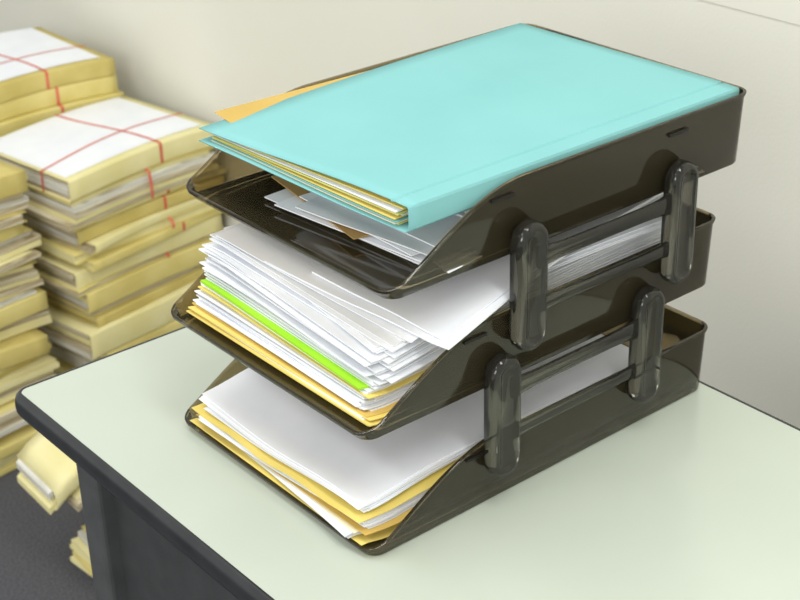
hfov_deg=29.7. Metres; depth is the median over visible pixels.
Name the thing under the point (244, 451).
paper sheet
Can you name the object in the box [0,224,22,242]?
folder
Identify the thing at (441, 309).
document
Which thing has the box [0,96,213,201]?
folder
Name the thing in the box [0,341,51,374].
folder
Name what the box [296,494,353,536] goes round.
paper sheet
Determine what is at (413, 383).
paper sheet
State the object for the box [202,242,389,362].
paper sheet
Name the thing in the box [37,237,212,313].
folder
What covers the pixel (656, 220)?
paper sheet
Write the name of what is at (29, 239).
folder
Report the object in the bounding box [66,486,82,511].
folder
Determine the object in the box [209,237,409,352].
paper sheet
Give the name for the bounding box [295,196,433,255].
paper sheet
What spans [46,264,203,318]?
folder
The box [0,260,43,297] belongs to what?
folder
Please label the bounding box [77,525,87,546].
folder
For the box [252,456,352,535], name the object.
paper sheet
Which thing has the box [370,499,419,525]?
paper sheet
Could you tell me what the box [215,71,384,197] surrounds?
envelope
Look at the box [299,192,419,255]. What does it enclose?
paper sheet
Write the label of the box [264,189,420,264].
paper sheet
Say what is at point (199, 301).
paper sheet
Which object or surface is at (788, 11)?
trim
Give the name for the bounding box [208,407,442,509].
paper sheet
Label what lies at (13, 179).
folder
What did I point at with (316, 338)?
paper sheet
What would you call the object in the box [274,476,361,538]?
paper sheet
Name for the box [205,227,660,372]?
paper sheet
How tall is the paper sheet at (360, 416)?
0.005 m
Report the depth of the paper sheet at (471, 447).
1.15 m
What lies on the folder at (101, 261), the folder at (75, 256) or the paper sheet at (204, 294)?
the folder at (75, 256)
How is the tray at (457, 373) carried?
on the support at (504, 383)
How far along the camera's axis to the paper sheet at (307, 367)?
1.09 m
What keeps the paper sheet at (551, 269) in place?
on the paper sheet at (216, 246)
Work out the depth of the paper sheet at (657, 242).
1.20 m
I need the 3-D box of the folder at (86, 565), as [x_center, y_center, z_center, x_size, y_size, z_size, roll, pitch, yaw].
[-0.351,0.369,2.370,0.301,0.007,0.133,-20,32,-31]
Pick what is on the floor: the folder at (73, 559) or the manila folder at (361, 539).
the folder at (73, 559)
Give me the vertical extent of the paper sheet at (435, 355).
0.014 m
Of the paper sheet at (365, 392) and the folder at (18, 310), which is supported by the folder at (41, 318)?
the folder at (18, 310)
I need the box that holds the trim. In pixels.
[702,0,799,25]
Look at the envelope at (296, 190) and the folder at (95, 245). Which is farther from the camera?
the folder at (95, 245)
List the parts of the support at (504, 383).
post, post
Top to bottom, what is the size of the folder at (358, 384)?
0.012 m
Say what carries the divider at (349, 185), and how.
on the paper sheet at (376, 201)
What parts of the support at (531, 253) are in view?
post, post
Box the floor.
[0,468,95,599]
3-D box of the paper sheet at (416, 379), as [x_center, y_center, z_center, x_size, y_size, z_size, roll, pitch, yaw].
[0.028,-0.017,1.242,0.316,0.008,0.224,-22,34,-34]
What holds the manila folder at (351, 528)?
on the paper sheet at (339, 526)
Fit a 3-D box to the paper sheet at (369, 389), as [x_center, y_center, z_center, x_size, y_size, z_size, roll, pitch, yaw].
[0.028,-0.022,1.234,0.311,0.010,0.217,-22,34,-34]
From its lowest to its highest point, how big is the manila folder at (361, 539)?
0.006 m
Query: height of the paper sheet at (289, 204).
0.001 m
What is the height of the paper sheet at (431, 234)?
0.002 m
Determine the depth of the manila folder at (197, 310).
1.16 m
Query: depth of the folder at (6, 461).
2.56 m
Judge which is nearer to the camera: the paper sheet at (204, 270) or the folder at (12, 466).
the paper sheet at (204, 270)
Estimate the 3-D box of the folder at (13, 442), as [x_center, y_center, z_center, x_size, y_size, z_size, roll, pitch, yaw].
[-0.778,0.235,2.577,0.363,0.021,0.236,-25,36,-38]
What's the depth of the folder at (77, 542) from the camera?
2.32 m
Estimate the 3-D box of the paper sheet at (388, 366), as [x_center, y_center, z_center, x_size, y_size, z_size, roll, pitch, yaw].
[0.030,-0.043,1.229,0.300,0.017,0.216,-24,35,-36]
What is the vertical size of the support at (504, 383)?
0.105 m
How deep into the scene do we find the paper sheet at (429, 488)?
1.13 m
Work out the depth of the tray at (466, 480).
1.21 m
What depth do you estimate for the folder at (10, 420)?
2.53 m
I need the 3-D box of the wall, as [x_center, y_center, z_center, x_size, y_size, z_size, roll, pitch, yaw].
[0.291,-0.798,1.638,0.080,2.740,6.200,-22,34,-34]
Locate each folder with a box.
[0,27,115,102]
[0,75,117,120]
[0,90,124,135]
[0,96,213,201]
[0,160,27,199]
[0,193,28,215]
[0,210,26,229]
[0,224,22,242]
[0,225,41,261]
[0,248,40,273]
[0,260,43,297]
[0,287,36,307]
[0,287,47,327]
[0,309,51,340]
[0,328,49,370]
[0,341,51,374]
[0,354,59,404]
[0,358,36,378]
[0,399,27,437]
[0,424,37,459]
[0,450,20,469]
[0,459,17,476]
[16,432,78,514]
[21,175,224,245]
[22,146,217,231]
[22,198,203,253]
[32,214,221,289]
[34,209,221,271]
[36,203,214,264]
[36,276,206,359]
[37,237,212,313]
[38,226,224,296]
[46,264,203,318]
[47,266,204,327]
[47,340,95,367]
[54,360,72,374]
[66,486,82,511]
[70,543,90,564]
[70,556,91,576]
[71,164,226,232]
[71,537,90,562]
[72,551,92,576]
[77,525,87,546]
[96,320,183,359]
[186,310,382,426]
[188,306,388,420]
[190,418,400,545]
[192,302,398,417]
[192,344,628,522]
[196,414,412,535]
[198,286,425,398]
[199,23,738,232]
[201,279,369,389]
[235,342,366,425]
[288,481,359,533]
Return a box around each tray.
[171,209,715,439]
[185,306,707,555]
[186,23,746,298]
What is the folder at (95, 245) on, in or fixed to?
on the folder at (75, 256)
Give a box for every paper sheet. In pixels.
[193,298,410,406]
[195,290,367,398]
[196,294,415,403]
[196,303,408,409]
[198,419,425,527]
[199,230,652,366]
[199,237,660,376]
[199,398,476,509]
[199,415,404,522]
[199,417,427,523]
[200,298,373,404]
[201,283,429,394]
[201,307,400,410]
[201,383,593,507]
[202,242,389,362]
[202,267,441,379]
[202,334,628,504]
[203,249,426,363]
[204,270,372,381]
[204,273,377,385]
[204,407,449,510]
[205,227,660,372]
[205,407,459,512]
[206,272,387,385]
[206,277,434,389]
[207,233,660,374]
[208,320,366,419]
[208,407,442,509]
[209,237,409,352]
[209,243,424,357]
[209,256,417,368]
[210,223,402,346]
[210,273,445,383]
[211,140,407,223]
[211,228,657,370]
[213,134,404,212]
[215,224,418,342]
[224,217,661,347]
[225,194,662,341]
[244,451,360,536]
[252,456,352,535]
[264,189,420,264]
[274,196,481,272]
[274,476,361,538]
[280,365,361,417]
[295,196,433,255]
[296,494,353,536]
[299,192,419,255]
[302,355,364,396]
[307,367,359,401]
[311,221,661,352]
[359,447,471,509]
[360,451,466,510]
[364,364,430,391]
[367,503,416,528]
[368,488,429,522]
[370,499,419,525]
[371,236,660,375]
[374,383,413,401]
[375,226,660,353]
[375,379,416,398]
[384,215,461,246]
[389,231,650,365]
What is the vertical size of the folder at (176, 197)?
0.028 m
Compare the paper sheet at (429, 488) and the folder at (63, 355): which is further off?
the folder at (63, 355)
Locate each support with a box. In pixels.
[484,285,664,476]
[509,159,698,350]
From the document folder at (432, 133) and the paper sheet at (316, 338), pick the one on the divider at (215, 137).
the document folder at (432, 133)
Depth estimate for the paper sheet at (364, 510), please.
1.17 m
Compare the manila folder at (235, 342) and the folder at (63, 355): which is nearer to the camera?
the manila folder at (235, 342)
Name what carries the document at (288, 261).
on the paper sheet at (261, 247)
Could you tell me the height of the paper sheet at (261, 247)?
0.022 m
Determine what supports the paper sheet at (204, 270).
on the paper sheet at (205, 274)
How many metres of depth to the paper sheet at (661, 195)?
1.21 m
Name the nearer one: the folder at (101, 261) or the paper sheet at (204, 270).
the paper sheet at (204, 270)
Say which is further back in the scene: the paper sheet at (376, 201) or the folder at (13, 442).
the folder at (13, 442)
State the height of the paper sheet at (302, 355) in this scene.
0.008 m
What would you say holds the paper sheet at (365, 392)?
on the manila folder at (417, 375)
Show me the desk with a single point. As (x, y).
(698, 497)
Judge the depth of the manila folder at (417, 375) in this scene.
1.11 m
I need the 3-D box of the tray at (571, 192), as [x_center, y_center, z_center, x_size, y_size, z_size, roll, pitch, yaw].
[0.054,-0.125,1.202,0.380,0.062,0.263,-22,34,-34]
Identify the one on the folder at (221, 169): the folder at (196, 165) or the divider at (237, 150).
the folder at (196, 165)
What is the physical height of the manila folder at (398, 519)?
0.006 m
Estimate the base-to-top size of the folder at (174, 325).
0.025 m
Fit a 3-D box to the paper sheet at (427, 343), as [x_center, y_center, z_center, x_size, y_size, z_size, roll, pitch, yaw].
[0.035,-0.044,1.228,0.305,0.017,0.223,-22,34,-34]
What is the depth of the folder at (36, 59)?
2.74 m
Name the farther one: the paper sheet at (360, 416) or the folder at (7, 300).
the folder at (7, 300)
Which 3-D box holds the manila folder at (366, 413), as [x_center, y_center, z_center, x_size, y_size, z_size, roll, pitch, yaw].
[0.032,-0.006,1.242,0.334,0.006,0.237,-22,34,-34]
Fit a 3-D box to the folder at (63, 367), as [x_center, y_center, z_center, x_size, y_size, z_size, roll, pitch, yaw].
[-0.501,0.091,2.808,0.253,0.046,0.335,20,35,36]
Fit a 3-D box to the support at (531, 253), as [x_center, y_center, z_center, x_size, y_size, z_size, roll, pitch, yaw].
[0.157,-0.035,1.143,0.194,0.104,0.013,-22,34,-34]
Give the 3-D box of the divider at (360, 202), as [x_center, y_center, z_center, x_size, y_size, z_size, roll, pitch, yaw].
[0.042,-0.139,1.182,0.317,0.002,0.222,-22,34,-34]
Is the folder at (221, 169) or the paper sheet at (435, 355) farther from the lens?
the folder at (221, 169)
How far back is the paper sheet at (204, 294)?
1.16 m
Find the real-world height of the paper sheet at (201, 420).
0.008 m
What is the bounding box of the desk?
[15,326,799,599]
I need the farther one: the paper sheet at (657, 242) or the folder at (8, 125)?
the folder at (8, 125)
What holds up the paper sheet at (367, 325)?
on the paper sheet at (306, 296)
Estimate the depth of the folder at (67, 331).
2.63 m
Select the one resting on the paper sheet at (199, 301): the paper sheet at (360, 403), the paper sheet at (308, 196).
the paper sheet at (360, 403)
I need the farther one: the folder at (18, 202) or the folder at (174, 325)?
the folder at (174, 325)
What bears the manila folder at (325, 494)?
on the paper sheet at (200, 416)
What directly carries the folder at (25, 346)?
on the folder at (3, 371)
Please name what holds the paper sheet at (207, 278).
on the folder at (358, 384)
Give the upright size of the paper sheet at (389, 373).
0.015 m
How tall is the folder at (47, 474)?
0.078 m
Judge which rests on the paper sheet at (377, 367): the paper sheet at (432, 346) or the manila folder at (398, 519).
the paper sheet at (432, 346)
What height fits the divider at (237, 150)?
0.002 m
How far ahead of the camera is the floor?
2.37 m
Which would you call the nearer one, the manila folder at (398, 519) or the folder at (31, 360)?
the manila folder at (398, 519)
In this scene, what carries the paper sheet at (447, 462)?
on the paper sheet at (405, 488)
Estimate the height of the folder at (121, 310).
0.020 m
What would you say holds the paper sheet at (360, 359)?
on the paper sheet at (427, 343)
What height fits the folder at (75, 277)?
0.034 m
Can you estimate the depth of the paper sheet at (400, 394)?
1.09 m
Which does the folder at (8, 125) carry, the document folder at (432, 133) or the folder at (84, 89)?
the folder at (84, 89)
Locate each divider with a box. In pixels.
[212,136,407,215]
[212,139,407,222]
[213,138,407,219]
[245,146,406,209]
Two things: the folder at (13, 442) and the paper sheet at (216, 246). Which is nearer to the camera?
the paper sheet at (216, 246)
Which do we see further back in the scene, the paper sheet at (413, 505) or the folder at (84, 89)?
the folder at (84, 89)
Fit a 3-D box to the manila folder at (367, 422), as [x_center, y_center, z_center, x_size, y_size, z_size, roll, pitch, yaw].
[0.029,-0.001,1.238,0.331,0.006,0.238,-22,34,-34]
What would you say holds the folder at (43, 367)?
on the folder
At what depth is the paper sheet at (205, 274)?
1.13 m
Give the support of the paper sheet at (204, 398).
on the paper sheet at (349, 501)
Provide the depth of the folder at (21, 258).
2.45 m
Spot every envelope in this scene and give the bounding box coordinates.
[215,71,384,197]
[271,175,369,239]
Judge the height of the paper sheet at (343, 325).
0.019 m
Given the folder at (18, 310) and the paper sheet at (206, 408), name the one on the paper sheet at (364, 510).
the paper sheet at (206, 408)
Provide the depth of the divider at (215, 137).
1.08 m
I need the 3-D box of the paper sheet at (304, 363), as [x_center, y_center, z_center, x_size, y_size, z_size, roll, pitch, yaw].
[0.023,-0.013,1.235,0.310,0.008,0.216,-22,34,-34]
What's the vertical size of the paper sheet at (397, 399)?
0.006 m
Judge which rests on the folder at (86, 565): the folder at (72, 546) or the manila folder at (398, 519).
the folder at (72, 546)
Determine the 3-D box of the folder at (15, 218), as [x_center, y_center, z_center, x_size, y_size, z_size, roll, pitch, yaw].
[-0.801,-0.110,2.396,0.248,0.022,0.335,20,34,36]
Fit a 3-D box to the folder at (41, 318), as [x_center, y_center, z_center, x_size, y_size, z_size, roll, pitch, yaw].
[-0.789,0.049,2.505,0.222,0.040,0.357,23,36,38]
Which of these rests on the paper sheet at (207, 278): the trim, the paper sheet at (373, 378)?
the paper sheet at (373, 378)
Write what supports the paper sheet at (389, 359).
on the paper sheet at (360, 359)
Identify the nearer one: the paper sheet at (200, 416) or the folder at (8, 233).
the paper sheet at (200, 416)
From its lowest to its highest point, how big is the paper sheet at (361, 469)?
0.019 m
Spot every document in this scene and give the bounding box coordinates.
[265,198,654,349]
[312,193,662,340]
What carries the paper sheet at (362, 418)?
on the manila folder at (367, 422)
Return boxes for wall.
[0,0,799,427]
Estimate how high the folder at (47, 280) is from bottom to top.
0.013 m
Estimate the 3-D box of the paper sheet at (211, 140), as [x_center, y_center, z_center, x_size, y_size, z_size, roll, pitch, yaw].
[0.041,-0.137,1.183,0.310,0.003,0.212,-24,34,-36]
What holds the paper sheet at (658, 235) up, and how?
on the paper sheet at (389, 373)
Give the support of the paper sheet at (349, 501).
on the paper sheet at (471, 447)
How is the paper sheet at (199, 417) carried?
on the paper sheet at (201, 420)

